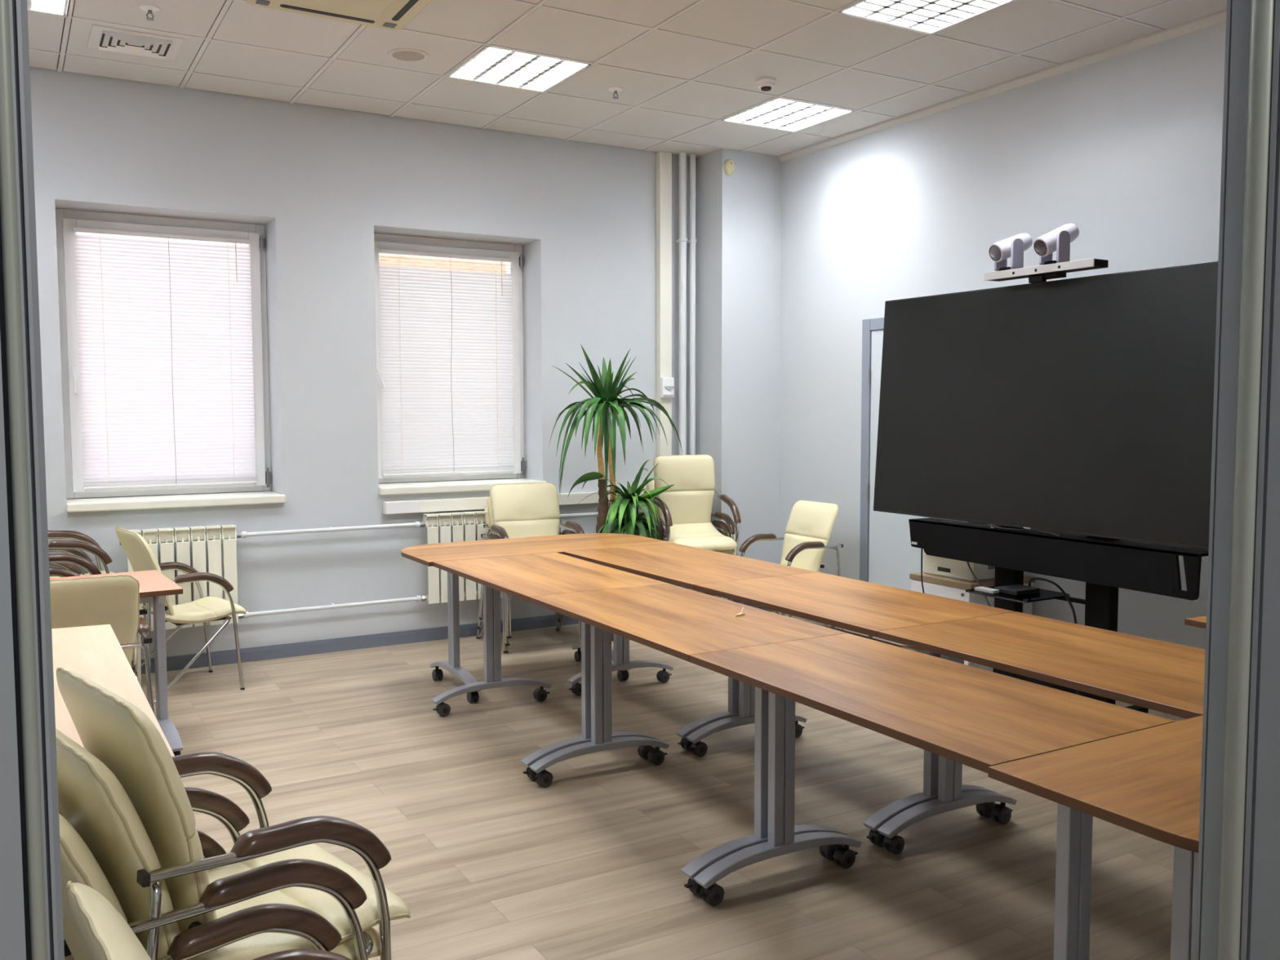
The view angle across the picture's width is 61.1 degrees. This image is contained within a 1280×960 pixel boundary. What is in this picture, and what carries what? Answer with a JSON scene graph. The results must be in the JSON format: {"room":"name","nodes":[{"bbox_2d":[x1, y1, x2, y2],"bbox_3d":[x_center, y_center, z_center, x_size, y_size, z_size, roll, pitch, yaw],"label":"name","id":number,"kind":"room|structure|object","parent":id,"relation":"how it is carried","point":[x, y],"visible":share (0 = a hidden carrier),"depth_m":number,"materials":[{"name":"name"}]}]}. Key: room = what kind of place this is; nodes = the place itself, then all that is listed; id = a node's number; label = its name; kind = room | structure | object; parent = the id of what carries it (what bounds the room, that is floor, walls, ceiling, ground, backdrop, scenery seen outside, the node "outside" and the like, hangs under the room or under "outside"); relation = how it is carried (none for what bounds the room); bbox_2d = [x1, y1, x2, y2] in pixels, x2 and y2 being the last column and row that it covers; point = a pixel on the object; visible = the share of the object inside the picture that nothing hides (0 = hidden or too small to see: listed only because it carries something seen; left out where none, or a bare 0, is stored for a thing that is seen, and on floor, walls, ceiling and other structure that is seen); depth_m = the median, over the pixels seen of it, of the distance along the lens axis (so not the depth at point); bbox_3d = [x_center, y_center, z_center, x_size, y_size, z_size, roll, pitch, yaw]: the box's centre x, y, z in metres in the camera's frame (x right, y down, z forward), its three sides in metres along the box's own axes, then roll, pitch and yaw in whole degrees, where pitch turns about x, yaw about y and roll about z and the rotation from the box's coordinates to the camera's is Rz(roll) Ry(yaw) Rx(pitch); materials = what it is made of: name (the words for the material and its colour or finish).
{"room":"conference room","nodes":[
{"label":"conference room","id":0,"kind":"room"},
{"bbox_2d":[29,66,696,660],"bbox_3d":[-1.733,-0.706,6.918,5.915,3.584,0.460,-2,4,-30],"label":"wall","id":1,"kind":"structure","parent":0,"point":[321,181],"depth_m":6.61,"materials":[{"name":"grey paint"}]},
{"bbox_2d":[55,208,285,512],"bbox_3d":[-2.756,-0.698,6.356,1.152,1.677,0.615,-2,4,-30],"label":"window","id":2,"kind":"structure","parent":1,"relation":"in","point":[78,499],"depth_m":6.25,"materials":[{"name":"white plastic"}]},
{"bbox_2d":[72,226,257,488],"bbox_3d":[-2.754,-0.697,6.340,0.950,1.467,0.037,-2,4,-30],"label":"blind","id":3,"kind":"object","parent":2,"relation":"attached to","point":[166,386],"visible":1,"depth_m":6.33,"materials":[{"name":"white plastic"}]},
{"bbox_2d":[119,524,243,631],"bbox_3d":[-2.595,0.548,6.147,0.633,0.564,0.136,-2,4,-30],"label":"radiator","id":4,"kind":"object","parent":1,"relation":"attached to","point":[176,535],"visible":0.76,"depth_m":6.13,"materials":[{"name":"white metal"}]},
{"bbox_2d":[240,521,421,537],"bbox_3d":[-1.865,0.296,6.577,1.100,0.038,0.109,-2,4,-30],"label":"pipe","id":5,"kind":"object","parent":1,"relation":"attached to","point":[416,524],"visible":1,"depth_m":6.52,"materials":[{"name":"white metal"}]},
{"bbox_2d":[243,595,422,617],"bbox_3d":[-1.864,0.765,6.608,1.100,0.038,0.109,-2,4,-30],"label":"pipe","id":6,"kind":"object","parent":1,"relation":"attached to","point":[418,598],"visible":0.94,"depth_m":6.56,"materials":[{"name":"white metal"}]},
{"bbox_2d":[132,613,578,674],"bbox_3d":[-1.831,1.015,6.698,5.200,0.080,0.016,-2,4,-30],"label":"baseboard","id":7,"kind":"structure","parent":1,"relation":"attached to","point":[318,646],"depth_m":6.67,"materials":[{"name":"grey"}]},
{"bbox_2d":[373,233,546,495],"bbox_3d":[-1.273,-0.771,7.222,1.140,1.660,0.615,-2,4,-30],"label":"window","id":8,"kind":"structure","parent":1,"relation":"in","point":[466,482],"depth_m":7.23,"materials":[{"name":"white plastic"}]},
{"bbox_2d":[377,248,515,475],"bbox_3d":[-1.268,-0.768,7.208,0.933,1.453,0.037,-2,4,-30],"label":"blind","id":9,"kind":"object","parent":8,"relation":"attached to","point":[447,395],"visible":1,"depth_m":7.20,"materials":[{"name":"white plastic"}]},
{"bbox_2d":[419,511,511,604],"bbox_3d":[-1.083,0.486,7.030,0.716,0.564,0.136,-2,4,-30],"label":"radiator","id":10,"kind":"object","parent":1,"relation":"attached to","point":[433,521],"visible":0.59,"depth_m":6.88,"materials":[{"name":"white metal"}]},
{"bbox_2d":[382,490,643,514],"bbox_3d":[-0.732,0.139,7.260,1.998,0.077,0.059,-2,4,-30],"label":"duct","id":11,"kind":"object","parent":1,"relation":"attached to","point":[471,503],"visible":0.4,"depth_m":6.96,"materials":[{"name":"white plastic"}]},
{"bbox_2d":[560,509,641,518],"bbox_3d":[-0.256,0.230,7.517,1.240,0.038,0.109,-2,4,-30],"label":"pipe","id":12,"kind":"object","parent":1,"relation":"attached to","point":[583,514],"visible":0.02,"depth_m":7.38,"materials":[{"name":"white metal"}]},
{"bbox_2d":[656,151,671,457],"bbox_3d":[0.171,-1.015,7.716,0.097,2.584,0.055,-2,4,-30],"label":"duct","id":13,"kind":"object","parent":1,"relation":"attached to","point":[664,159],"visible":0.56,"depth_m":7.67,"materials":[{"name":"white plastic"}]},
{"bbox_2d":[660,377,674,397],"bbox_3d":[0.197,-0.656,7.702,0.102,0.144,0.036,-2,4,-30],"label":"junction box","id":14,"kind":"object","parent":13,"relation":"attached to","point":[667,384],"visible":1,"depth_m":7.69,"materials":[{"name":"white plastic"}]},
{"bbox_2d":[675,152,687,588],"bbox_3d":[0.295,-0.668,7.781,0.067,3.284,0.108,-2,4,-30],"label":"riser pipe","id":15,"kind":"object","parent":1,"relation":"attached to","point":[682,239],"visible":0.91,"depth_m":7.70,"materials":[{"name":"white metal"}]},
{"bbox_2d":[686,154,696,591],"bbox_3d":[0.366,-0.672,7.826,0.057,3.284,0.104,-2,4,-30],"label":"riser pipe","id":16,"kind":"object","parent":1,"relation":"attached to","point":[692,240],"visible":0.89,"depth_m":7.75,"materials":[{"name":"white metal"}]},
{"bbox_2d":[27,0,1226,157],"bbox_3d":[-0.117,-2.070,4.026,5.686,0.021,6.000,-2,4,-30],"label":"ceiling","id":17,"kind":"structure","parent":0,"point":[682,68],"depth_m":5.53,"materials":[{"name":"white tile"}]},
{"bbox_2d":[26,0,70,16],"bbox_3d":[-2.721,-2.141,4.545,0.592,0.106,0.592,-2,4,-30],"label":"ceiling light","id":18,"kind":"object","parent":17,"relation":"attached to","point":[58,7],"visible":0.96,"depth_m":4.85,"materials":[{"name":"white plastic"}]},
{"bbox_2d":[87,24,184,60],"bbox_3d":[-2.472,-2.132,5.310,0.400,0.021,0.360,-2,4,-30],"label":"ceiling vent","id":19,"kind":"object","parent":17,"relation":"in","point":[101,37],"visible":1,"depth_m":5.28,"materials":[{"name":"white metal"}]},
{"bbox_2d":[139,4,159,21],"bbox_3d":[-2.191,-2.085,4.846,0.084,0.054,0.084,-2,4,-30],"label":"sprinkler","id":20,"kind":"object","parent":17,"relation":"attached to","point":[150,8],"visible":1,"depth_m":4.83,"materials":[{"name":"white plastic"}]},
{"bbox_2d":[245,0,431,30],"bbox_3d":[-1.257,-2.085,4.621,0.700,0.029,0.700,-2,4,-30],"label":"air conditioner","id":21,"kind":"object","parent":17,"relation":"attached to","point":[392,15],"visible":1,"depth_m":4.80,"materials":[{"name":"beige plastic"}]},
{"bbox_2d":[288,0,393,16],"bbox_3d":[-1.257,-2.074,4.622,0.400,0.006,0.400,-2,4,-30],"label":"grille","id":22,"kind":"object","parent":21,"relation":"attached to","point":[362,7],"depth_m":4.75,"materials":[{"name":"beige plastic"}]},
{"bbox_2d":[386,48,429,62],"bbox_3d":[-1.177,-2.154,5.507,0.210,0.009,0.210,-2,4,-30],"label":"ceiling speaker","id":23,"kind":"object","parent":17,"relation":"attached to","point":[401,55],"visible":1,"depth_m":5.49,"materials":[{"name":"white plastic"}]},
{"bbox_2d":[391,50,424,61],"bbox_3d":[-1.177,-2.152,5.507,0.182,0.005,0.182,-2,4,-30],"label":"grille","id":24,"kind":"object","parent":23,"relation":"attached to","point":[398,55],"depth_m":5.49,"materials":[{"name":"beige plastic"}]},
{"bbox_2d":[446,45,591,92],"bbox_3d":[-0.650,-2.227,5.755,0.592,0.106,0.592,-2,4,-30],"label":"ceiling light","id":25,"kind":"object","parent":17,"relation":"attached to","point":[495,65],"visible":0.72,"depth_m":5.77,"materials":[{"name":"white plastic"}]},
{"bbox_2d":[608,86,622,99],"bbox_3d":[-0.137,-2.174,6.098,0.084,0.054,0.084,-2,4,-30],"label":"sprinkler","id":26,"kind":"object","parent":17,"relation":"attached to","point":[614,89],"visible":1,"depth_m":6.08,"materials":[{"name":"white plastic"}]},
{"bbox_2d":[755,77,776,91],"bbox_3d":[0.692,-2.163,5.942,0.110,0.056,0.110,-2,4,-30],"label":"dome security camera","id":27,"kind":"object","parent":17,"relation":"attached to","point":[765,84],"visible":1,"depth_m":5.91,"materials":[{"name":"white plastic"}]},
{"bbox_2d":[720,97,854,132],"bbox_3d":[0.903,-2.291,6.662,0.592,0.106,0.592,-2,4,-30],"label":"ceiling light","id":28,"kind":"object","parent":17,"relation":"attached to","point":[780,113],"visible":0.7,"depth_m":6.68,"materials":[{"name":"white plastic"}]},
{"bbox_2d":[837,0,1014,34],"bbox_3d":[1.295,-2.167,4.809,0.592,0.106,0.592,-2,4,-30],"label":"ceiling light","id":29,"kind":"object","parent":17,"relation":"attached to","point":[925,16],"visible":0.98,"depth_m":4.94,"materials":[{"name":"white plastic"}]},
{"bbox_2d":[141,611,1184,959],"bbox_3d":[0.686,1.364,2.924,5.915,0.120,9.300,-2,4,-30],"label":"floor","id":30,"kind":"structure","parent":0,"point":[488,861],"depth_m":3.90,"materials":[{"name":"laminate"}]},
{"bbox_2d":[49,574,155,715],"bbox_3d":[-2.235,0.783,4.270,0.579,0.873,0.546,-2,4,-30],"label":"armchair","id":31,"kind":"object","parent":30,"relation":"on","point":[113,601],"visible":0.24,"depth_m":4.10,"materials":[{"name":"beige leather"}]},
{"bbox_2d":[51,624,174,959],"bbox_3d":[-1.758,0.934,2.918,0.742,0.750,1.730,-2,4,-30],"label":"desk","id":32,"kind":"object","parent":30,"relation":"on","point":[95,652],"visible":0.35,"depth_m":3.16,"materials":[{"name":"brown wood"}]},
{"bbox_2d":[49,569,182,755],"bbox_3d":[-2.571,0.831,4.461,1.200,0.750,0.630,-3,5,-33],"label":"table","id":33,"kind":"object","parent":30,"relation":"on","point":[153,585],"visible":0.52,"depth_m":4.72,"materials":[{"name":"laminate"}]},
{"bbox_2d":[115,527,246,703],"bbox_3d":[-2.451,0.680,5.801,0.546,0.873,0.579,-3,5,-40],"label":"armchair","id":34,"kind":"object","parent":30,"relation":"on","point":[140,556],"visible":0.73,"depth_m":5.69,"materials":[{"name":"beige leather"}]},
{"bbox_2d":[58,813,342,959],"bbox_3d":[-0.852,0.931,2.020,0.546,0.873,0.579,-4,5,-43],"label":"armchair","id":35,"kind":"object","parent":30,"relation":"on","point":[78,864],"visible":0.38,"depth_m":1.81,"materials":[{"name":"beige leather"}]},
{"bbox_2d":[55,728,380,959],"bbox_3d":[-0.822,0.863,2.043,0.556,0.890,0.579,-4,5,-43],"label":"armchair","id":36,"kind":"object","parent":35,"relation":"on","point":[91,798],"visible":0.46,"depth_m":1.81,"materials":[{"name":"beige leather"}]},
{"bbox_2d":[56,667,411,959],"bbox_3d":[-0.794,0.795,2.067,0.569,0.905,0.579,-4,5,-43],"label":"armchair","id":37,"kind":"object","parent":36,"relation":"on","point":[110,727],"visible":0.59,"depth_m":1.89,"materials":[{"name":"beige leather"}]},
{"bbox_2d":[66,880,351,959],"bbox_3d":[-0.435,0.966,1.488,0.546,0.873,0.579,-3,5,-37],"label":"armchair","id":38,"kind":"object","parent":30,"relation":"on","point":[106,934],"visible":1,"depth_m":1.36,"materials":[{"name":"beige leather"}]},
{"bbox_2d":[476,506,581,653],"bbox_3d":[-0.693,0.602,6.907,0.579,0.873,0.546,-2,4,-26],"label":"armchair","id":39,"kind":"object","parent":30,"relation":"on","point":[486,515],"visible":0.05,"depth_m":6.96,"materials":[{"name":"beige leather"}]},
{"bbox_2d":[477,495,581,645],"bbox_3d":[-0.675,0.543,6.866,0.579,0.890,0.556,-2,4,-26],"label":"armchair","id":40,"kind":"object","parent":39,"relation":"on","point":[493,535],"visible":0.19,"depth_m":6.91,"materials":[{"name":"beige leather"}]},
{"bbox_2d":[479,482,584,638],"bbox_3d":[-0.658,0.486,6.827,0.579,0.905,0.569,-2,4,-26],"label":"armchair","id":41,"kind":"object","parent":40,"relation":"on","point":[519,510],"visible":0.4,"depth_m":6.92,"materials":[{"name":"beige leather"}]},
{"bbox_2d":[400,533,675,702],"bbox_3d":[-0.584,0.727,5.935,1.418,0.750,0.681,-2,4,-30],"label":"table","id":42,"kind":"object","parent":30,"relation":"on","point":[425,554],"visible":0.74,"depth_m":5.77,"materials":[{"name":"brown wood"}]},
{"bbox_2d":[431,552,666,781],"bbox_3d":[-0.441,0.793,4.960,0.694,0.750,1.142,-2,4,-30],"label":"table","id":43,"kind":"object","parent":30,"relation":"on","point":[522,577],"visible":0.67,"depth_m":4.92,"materials":[{"name":"brown wood"}]},
{"bbox_2d":[548,344,682,641],"bbox_3d":[-0.140,0.079,7.033,1.009,1.896,0.540,-3,5,-39],"label":"potted palm","id":44,"kind":"object","parent":30,"relation":"on","point":[609,409],"visible":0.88,"depth_m":6.92,"materials":[{"name":"green plant"}]},
{"bbox_2d":[639,508,725,596],"bbox_3d":[0.305,0.560,7.488,0.579,0.873,0.546,-2,4,-22],"label":"armchair","id":45,"kind":"object","parent":30,"relation":"on","point":[722,532],"visible":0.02,"depth_m":7.49,"materials":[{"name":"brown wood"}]},
{"bbox_2d":[643,488,732,595],"bbox_3d":[0.318,0.502,7.452,0.579,0.890,0.556,-2,4,-22],"label":"armchair","id":46,"kind":"object","parent":45,"relation":"on","point":[722,525],"visible":0.08,"depth_m":7.41,"materials":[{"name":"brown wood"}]},
{"bbox_2d":[642,477,735,595],"bbox_3d":[0.330,0.444,7.416,0.579,0.905,0.569,-2,4,-22],"label":"armchair","id":47,"kind":"object","parent":46,"relation":"on","point":[650,486],"visible":0.23,"depth_m":7.33,"materials":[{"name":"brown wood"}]},
{"bbox_2d":[640,454,741,555],"bbox_3d":[0.325,0.320,7.400,0.579,0.980,0.636,-2,4,-22],"label":"armchair","id":48,"kind":"object","parent":47,"relation":"on","point":[688,504],"visible":0.76,"depth_m":7.37,"materials":[{"name":"beige leather"}]},
{"bbox_2d":[528,582,846,896],"bbox_3d":[0.136,0.860,3.951,0.668,0.750,1.210,-2,4,-30],"label":"table","id":49,"kind":"object","parent":30,"relation":"on","point":[674,620],"visible":0.71,"depth_m":3.86,"materials":[{"name":"brown wood"}]},
{"bbox_2d":[735,606,744,617],"bbox_3d":[0.364,0.473,3.894,0.018,0.029,0.065,2,4,25],"label":"paper scrap","id":50,"kind":"object","parent":49,"relation":"on","point":[741,613],"visible":1,"depth_m":3.90,"materials":[{"name":"beige paper"}]},
{"bbox_2d":[564,543,817,751],"bbox_3d":[0.209,0.769,5.296,0.683,0.750,1.218,-2,4,-30],"label":"table","id":51,"kind":"object","parent":30,"relation":"on","point":[683,566],"visible":0.69,"depth_m":5.19,"materials":[{"name":"brown wood"}]},
{"bbox_2d":[738,499,844,630],"bbox_3d":[0.946,0.588,7.062,0.546,0.873,0.579,-2,4,-30],"label":"armchair","id":52,"kind":"object","parent":30,"relation":"on","point":[810,525],"visible":0.53,"depth_m":7.07,"materials":[{"name":"beige leather"}]},
{"bbox_2d":[685,572,1015,847],"bbox_3d":[0.788,0.834,4.311,0.685,0.750,1.173,-2,4,-30],"label":"table","id":53,"kind":"object","parent":30,"relation":"on","point":[864,607],"visible":0.69,"depth_m":4.16,"materials":[{"name":"brown wood"}]},
{"bbox_2d":[825,625,933,656],"bbox_3d":[0.790,0.551,3.767,0.091,0.068,0.540,-2,4,-30],"label":"cable tray","id":54,"kind":"object","parent":53,"relation":"hanging from","point":[829,627],"visible":0.11,"depth_m":3.82,"materials":[{"name":"silver metal"}]},
{"bbox_2d":[901,644,929,654],"bbox_3d":[0.906,0.569,3.563,0.065,0.046,0.070,-2,4,-30],"label":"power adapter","id":55,"kind":"object","parent":54,"relation":"in","point":[905,646],"visible":0.24,"depth_m":3.54,"materials":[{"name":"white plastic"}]},
{"bbox_2d":[689,633,1175,959],"bbox_3d":[0.709,0.926,2.948,0.642,0.750,1.179,-2,4,-30],"label":"table","id":56,"kind":"object","parent":30,"relation":"on","point":[980,719],"visible":0.77,"depth_m":2.81,"materials":[{"name":"brown wood"}]},
{"bbox_2d":[909,572,1035,671],"bbox_3d":[1.839,0.810,6.037,0.507,0.562,0.450,-2,4,-30],"label":"base cabinet","id":57,"kind":"object","parent":30,"relation":"on","point":[933,584],"visible":0.18,"depth_m":5.85,"materials":[{"name":"white"}]},
{"bbox_2d":[922,520,995,582],"bbox_3d":[1.842,0.386,6.024,0.415,0.285,0.378,-2,4,-30],"label":"printer","id":58,"kind":"object","parent":57,"relation":"on","point":[933,565],"visible":0.17,"depth_m":5.88,"materials":[{"name":"beige plastic"}]},
{"bbox_2d":[922,552,964,561],"bbox_3d":[1.671,0.422,5.934,0.027,0.010,0.315,-2,4,-30],"label":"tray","id":59,"kind":"object","parent":58,"relation":"on","point":[925,557],"depth_m":5.99,"materials":[{"name":"beige plastic"}]},
{"bbox_2d":[937,566,950,573],"bbox_3d":[1.672,0.493,5.959,0.006,0.022,0.090,-2,4,-30],"label":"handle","id":60,"kind":"object","parent":58,"relation":"on","point":[940,569],"depth_m":5.96,"materials":[{"name":"grey plastic"}]},
{"bbox_2d":[988,565,995,569],"bbox_3d":[1.903,0.441,5.846,0.067,0.080,0.004,-2,4,-30],"label":"vent","id":61,"kind":"object","parent":58,"relation":"attached to","point":[990,567],"depth_m":5.84,"materials":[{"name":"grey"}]},
{"bbox_2d":[877,611,1204,854],"bbox_3d":[1.371,0.900,3.318,0.685,0.750,1.149,-2,4,-30],"label":"table","id":62,"kind":"object","parent":30,"relation":"on","point":[1153,674],"visible":0.72,"depth_m":3.35,"materials":[{"name":"brown wood"}]},
{"bbox_2d":[908,517,1208,713],"bbox_3d":[1.957,0.272,5.180,0.780,1.750,1.645,-2,4,-30],"label":"tv stand","id":63,"kind":"object","parent":30,"relation":"on","point":[1105,565],"visible":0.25,"depth_m":5.02,"materials":[{"name":"black"}]},
{"bbox_2d":[920,548,924,593],"bbox_3d":[1.539,0.713,5.858,0.019,0.740,0.073,-2,4,-30],"label":"cable","id":64,"kind":"object","parent":63,"relation":"hanging from","point":[921,548],"visible":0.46,"depth_m":5.86,"materials":[{"name":"black plastic"}]},
{"bbox_2d":[966,561,991,606],"bbox_3d":[1.762,0.730,5.589,0.224,0.742,0.015,3,5,42],"label":"cable","id":65,"kind":"object","parent":63,"relation":"hanging from","point":[967,562],"visible":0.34,"depth_m":5.59,"materials":[{"name":"grey plastic"}]},
{"bbox_2d":[974,586,999,593],"bbox_3d":[1.683,0.534,5.260,0.050,0.016,0.120,-2,4,-30],"label":"remote control","id":66,"kind":"object","parent":63,"relation":"on","point":[989,590],"visible":1,"depth_m":5.24,"materials":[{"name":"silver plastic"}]},
{"bbox_2d":[940,520,1059,536],"bbox_3d":[1.768,0.231,5.371,0.017,0.021,0.751,-2,4,-30],"label":"cable","id":67,"kind":"object","parent":63,"relation":"on","point":[940,521],"visible":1,"depth_m":5.32,"materials":[{"name":"grey plastic"}]},
{"bbox_2d":[994,584,1039,595],"bbox_3d":[1.827,0.531,5.251,0.170,0.022,0.140,-2,4,-30],"label":"cable box","id":68,"kind":"object","parent":63,"relation":"on","point":[1014,589],"visible":0.91,"depth_m":5.21,"materials":[{"name":"black plastic"}]},
{"bbox_2d":[965,585,1069,602],"bbox_3d":[1.831,0.547,5.246,0.350,0.008,0.365,-2,4,-30],"label":"glass shelf","id":69,"kind":"object","parent":63,"relation":"attached to","point":[1044,594],"depth_m":5.15,"materials":[{"name":"glass"}]},
{"bbox_2d":[873,260,1217,550],"bbox_3d":[1.904,-0.353,5.180,0.125,1.178,2.140,-2,4,-30],"label":"television","id":70,"kind":"object","parent":63,"relation":"on","point":[1083,406],"visible":0.81,"depth_m":5.04,"materials":[{"name":"black"}]},
{"bbox_2d":[983,223,1108,283],"bbox_3d":[1.902,-1.063,5.085,0.223,0.271,0.624,-2,4,-30],"label":"camera","id":71,"kind":"object","parent":70,"relation":"on","point":[1059,239],"visible":1,"depth_m":5.04,"materials":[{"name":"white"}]},
{"bbox_2d":[1028,577,1079,694],"bbox_3d":[1.959,0.799,5.187,0.062,0.658,0.343,-2,4,-23],"label":"cable","id":72,"kind":"object","parent":63,"relation":"hanging from","point":[1058,586],"visible":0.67,"depth_m":5.08,"materials":[{"name":"black plastic"}]},
{"bbox_2d":[987,715,1203,959],"bbox_3d":[1.512,0.965,2.348,1.426,0.750,0.681,-2,4,-30],"label":"table","id":73,"kind":"object","parent":30,"relation":"on","point":[1146,782],"visible":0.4,"depth_m":2.15,"materials":[{"name":"brown wood"}]},
{"bbox_2d":[1184,615,1206,628],"bbox_3d":[2.397,0.873,3.686,0.700,0.750,0.720,-2,4,-27],"label":"table","id":74,"kind":"object","parent":30,"relation":"on","point":[1201,621],"visible":0.02,"depth_m":3.80,"materials":[{"name":"brown wood"}]},
{"bbox_3d":[-3.101,0.698,5.553,0.546,0.873,0.579,-2,5,-31],"label":"armchair","id":75,"kind":"object","parent":30,"relation":"on","visible":0},
{"bbox_2d":[48,562,81,577],"bbox_3d":[-3.066,0.630,5.570,0.556,0.890,0.579,-2,5,-31],"label":"armchair","id":76,"kind":"object","parent":75,"relation":"on","point":[68,570],"visible":0.09,"depth_m":5.39,"materials":[{"name":"brown wood"}]},
{"bbox_2d":[48,542,101,574],"bbox_3d":[-3.032,0.563,5.587,0.569,0.905,0.579,-2,5,-31],"label":"armchair","id":77,"kind":"object","parent":76,"relation":"on","point":[79,557],"visible":0.13,"depth_m":5.42,"materials":[{"name":"brown wood"}]},
{"bbox_2d":[48,530,114,577],"bbox_3d":[-2.998,0.496,5.603,0.581,0.920,0.579,-2,5,-31],"label":"armchair","id":78,"kind":"object","parent":77,"relation":"on","point":[82,541],"visible":0.17,"depth_m":5.46,"materials":[{"name":"brown wood"}]},
{"bbox_2d":[695,148,781,599],"bbox_3d":[0.712,-0.677,7.894,0.515,3.284,0.335,-2,4,-30],"label":"wall pillar","id":79,"kind":"structure","parent":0,"point":[738,215],"depth_m":7.73,"materials":[{"name":"grey paint"}]},
{"bbox_2d":[723,159,734,175],"bbox_3d":[0.625,-2.174,7.526,0.080,0.112,0.039,-2,4,-30],"label":"fire alarm","id":80,"kind":"object","parent":79,"relation":"attached to","point":[729,166],"visible":1,"depth_m":7.51,"materials":[{"name":"beige plastic"}]},
{"bbox_2d":[758,606,773,611],"bbox_3d":[0.709,0.923,7.977,0.511,0.080,0.331,-2,4,-30],"label":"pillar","id":81,"kind":"structure","parent":79,"relation":"attached to","point":[759,607],"depth_m":7.91,"materials":[{"name":"grey metal"}]},
{"bbox_2d":[778,21,1226,649],"bbox_3d":[3.238,-0.536,4.238,0.150,3.584,9.200,-2,4,-30],"label":"wall","id":82,"kind":"structure","parent":0,"point":[1125,149],"depth_m":6.19,"materials":[{"name":"grey paint"}]},
{"bbox_2d":[859,317,955,590],"bbox_3d":[1.735,0.014,6.676,0.034,2.065,1.095,-2,4,-30],"label":"door","id":83,"kind":"structure","parent":82,"relation":"in","point":[887,557],"depth_m":7.02,"materials":[{"name":"grey"}]},
{"bbox_2d":[777,8,1226,161],"bbox_3d":[2.433,-2.146,5.322,0.031,0.054,5.665,-2,4,-30],"label":"trim","id":84,"kind":"structure","parent":82,"relation":"attached to","point":[1220,16],"depth_m":5.88,"materials":[{"name":"white metal"}]},
{"bbox_3d":[1.446,-0.348,1.502,5.715,3.584,0.120,-2,4,-30],"label":"wall","id":85,"kind":"structure","parent":0,"visible":0},
{"bbox_2d":[0,0,64,959],"bbox_3d":[-0.336,0.291,0.505,0.120,2.350,0.140,-2,4,-30],"label":"trim","id":86,"kind":"structure","parent":85,"relation":"attached to","point":[32,927],"depth_m":0.46,"materials":[{"name":"silver metal"}]},
{"bbox_2d":[1195,0,1279,959],"bbox_3d":[0.653,0.251,1.069,0.126,2.350,0.135,-2,4,-30],"label":"trim","id":87,"kind":"structure","parent":85,"relation":"attached to","point":[1238,895],"depth_m":1.05,"materials":[{"name":"silver metal"}]},
{"label":"outside","id":88,"kind":"structure","parent":0,"visible":0},
{"bbox_2d":[378,253,506,442],"bbox_3d":[0.453,-2.393,20.598,13.600,17.000,4.000,-2,4,-30],"label":"building","id":89,"kind":"structure","parent":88,"point":[380,255],"depth_m":16.21,"materials":[{"name":"grey"}]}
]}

